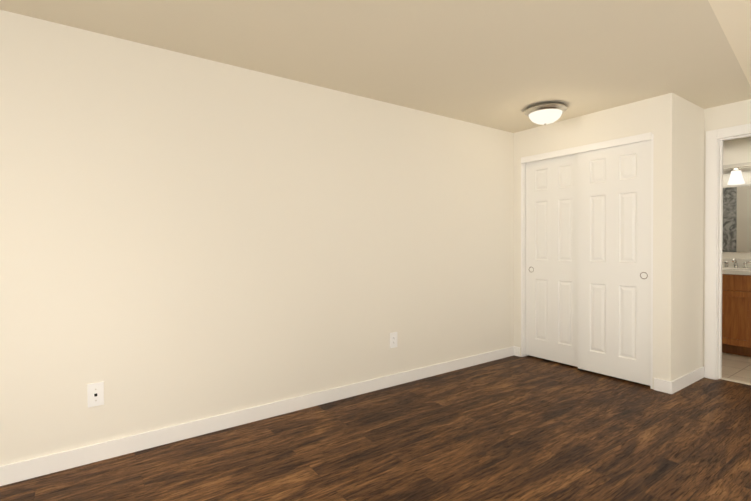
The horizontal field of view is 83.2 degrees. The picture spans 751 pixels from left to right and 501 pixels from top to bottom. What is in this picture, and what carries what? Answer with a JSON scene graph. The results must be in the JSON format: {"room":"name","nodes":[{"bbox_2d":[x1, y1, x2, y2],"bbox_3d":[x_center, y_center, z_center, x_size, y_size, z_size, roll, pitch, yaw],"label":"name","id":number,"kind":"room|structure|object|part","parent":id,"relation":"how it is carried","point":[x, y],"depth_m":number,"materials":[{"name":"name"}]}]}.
{"room":"empty bedroom","nodes":[
{"label":"empty bedroom","id":0,"kind":"room"},
{"bbox_2d":[0,10,513,465],"bbox_3d":[-0.216,-0.040,3.472,9.250,2.440,0.120,-1,1,-36],"label":"wall","id":1,"kind":"structure","parent":0,"point":[185,238],"depth_m":2.78,"materials":[{"name":"paint"}]},
{"bbox_2d":[87,382,103,407],"bbox_3d":[-1.594,0.821,2.409,0.078,0.132,0.010,-1,1,-36],"label":"outlet plate","id":2,"kind":"object","parent":1,"relation":"attached to","point":[95,393],"depth_m":2.40,"materials":[{"name":"white plastic"}]},
{"bbox_2d":[0,346,515,485],"bbox_3d":[-1.146,1.146,2.728,6.600,0.100,0.020,-1,1,-36],"label":"baseboard","id":3,"kind":"structure","parent":1,"relation":"attached to","point":[41,466],"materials":[{"name":"white wood"}]},
{"bbox_2d":[390,332,396,347],"bbox_3d":[0.159,0.777,3.670,0.078,0.132,0.011,-1,1,-36],"label":"electrical outlet plate","id":4,"kind":"object","parent":1,"relation":"attached to","point":[393,339],"depth_m":3.66,"materials":[{"name":"white plastic"}]},
{"bbox_2d":[0,352,750,500],"bbox_3d":[1.463,1.234,1.169,9.250,0.060,5.840,-1,1,-36],"label":"floor","id":5,"kind":"structure","parent":0,"point":[524,428],"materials":[{"name":"brown wood"}]},
{"bbox_2d":[720,377,750,384],"bbox_3d":[3.341,1.156,3.518,0.060,0.008,0.760,-1,1,-36],"label":"threshold","id":6,"kind":"object","parent":5,"relation":"on","point":[733,380],"depth_m":3.73,"materials":[{"name":"beige"}]},
{"bbox_2d":[722,274,750,356],"bbox_3d":[4.031,0.696,4.801,0.578,0.882,1.700,-1,1,-36],"label":"bathroom vanity","id":7,"kind":"object","parent":5,"relation":"on","point":[736,306],"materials":[{"name":"brown wood"}]},
{"bbox_2d":[722,266,750,273],"bbox_3d":[4.031,0.229,4.796,0.573,0.052,1.740,-1,1,-36],"label":"countertop","id":8,"kind":"structure","parent":7,"relation":"on","point":[725,269],"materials":[{"name":"beige stone"}]},
{"bbox_2d":[722,258,750,267],"bbox_3d":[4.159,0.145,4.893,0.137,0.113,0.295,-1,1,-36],"label":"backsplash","id":9,"kind":"structure","parent":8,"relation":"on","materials":[{"name":"beige stone"}]},
{"bbox_2d":[0,0,750,140],"bbox_3d":[1.449,-1.275,1.133,9.250,0.080,5.840,-1,1,-36],"label":"ceiling","id":10,"kind":"structure","parent":0,"point":[503,65],"depth_m":2.57,"materials":[{"name":"paint"}]},
{"bbox_2d":[524,102,566,125],"bbox_3d":[1.511,-1.193,3.761,0.354,0.162,0.354,-1,1,-36],"label":"ceiling light","id":11,"kind":"object","parent":10,"relation":"attached to","point":[543,113],"depth_m":3.66,"materials":[{"name":"white glass"}]},
{"bbox_2d":[514,93,703,388],"bbox_3d":[2.254,-0.065,4.249,0.727,2.440,1.505,-1,1,-36],"label":"wall","id":12,"kind":"structure","parent":0,"point":[673,123],"depth_m":3.60,"materials":[{"name":"paint"}]},
{"bbox_2d":[526,153,577,366],"bbox_3d":[1.833,0.094,4.344,0.035,2.085,0.638,-1,1,-36],"label":"closet door","id":13,"kind":"structure","parent":12,"relation":"in","point":[552,258],"depth_m":4.33,"materials":[{"name":"white wood"}]},
{"bbox_2d":[521,132,651,162],"bbox_3d":[1.936,-0.961,4.034,0.018,0.062,1.257,-1,1,-36],"label":"fascia","id":14,"kind":"object","parent":12,"relation":"attached to","point":[605,144],"depth_m":3.93,"materials":[{"name":"white wood"}]},
{"bbox_2d":[521,134,653,388],"bbox_3d":[1.993,0.091,4.087,0.110,2.135,1.279,-1,1,-36],"label":"door frame","id":15,"kind":"structure","parent":12,"relation":"attached to","point":[523,259],"depth_m":4.57,"materials":[{"name":"white wood"}]},
{"bbox_2d":[578,140,650,385],"bbox_3d":[2.151,0.099,3.828,0.035,2.085,0.636,-1,1,-36],"label":"closet door","id":16,"kind":"structure","parent":12,"relation":"in","point":[614,259],"depth_m":3.79,"materials":[{"name":"white wood"}]},
{"bbox_2d":[703,99,750,365],"bbox_3d":[3.829,-0.052,2.787,0.120,2.440,5.720,-1,1,-36],"label":"wall","id":17,"kind":"structure","parent":0,"point":[728,115],"depth_m":3.75,"materials":[{"name":"paint"}]},
{"bbox_2d":[704,123,750,379],"bbox_3d":[3.315,0.044,3.488,0.137,2.233,0.940,-1,1,-36],"label":"door frame","id":18,"kind":"structure","parent":17,"relation":"attached to","point":[713,137],"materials":[{"name":"white wood"}]},
{"bbox_3d":[3.322,0.074,3.494,0.120,2.172,0.800,-1,1,-36],"label":"bathroom door jamb","id":19,"kind":"part","parent":18,"relation":"part of","materials":[{"name":"white wood"}]},
{"bbox_2d":[722,137,750,258],"bbox_3d":[5.160,-0.075,3.819,0.120,2.440,5.840,-1,1,-36],"label":"wall","id":20,"kind":"structure","parent":0,"point":[736,151],"depth_m":4.96,"materials":[{"name":"paint"}]},
{"bbox_2d":[722,185,750,251],"bbox_3d":[4.259,-0.366,4.954,0.008,0.767,1.600,-1,1,-36],"label":"bathroom mirror","id":21,"kind":"object","parent":20,"relation":"attached to","point":[736,219],"depth_m":4.96,"materials":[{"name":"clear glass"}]},
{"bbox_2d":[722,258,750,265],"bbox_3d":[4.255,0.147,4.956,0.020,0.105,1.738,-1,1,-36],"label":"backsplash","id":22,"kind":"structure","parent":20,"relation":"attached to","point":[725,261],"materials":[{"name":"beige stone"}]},
{"bbox_2d":[723,162,750,184],"bbox_3d":[4.183,-0.892,4.900,0.180,0.246,0.800,-1,1,-36],"label":"sconce","id":23,"kind":"object","parent":20,"relation":"attached to","point":[736,171],"depth_m":4.88,"materials":[{"name":"white glass"}]}
]}

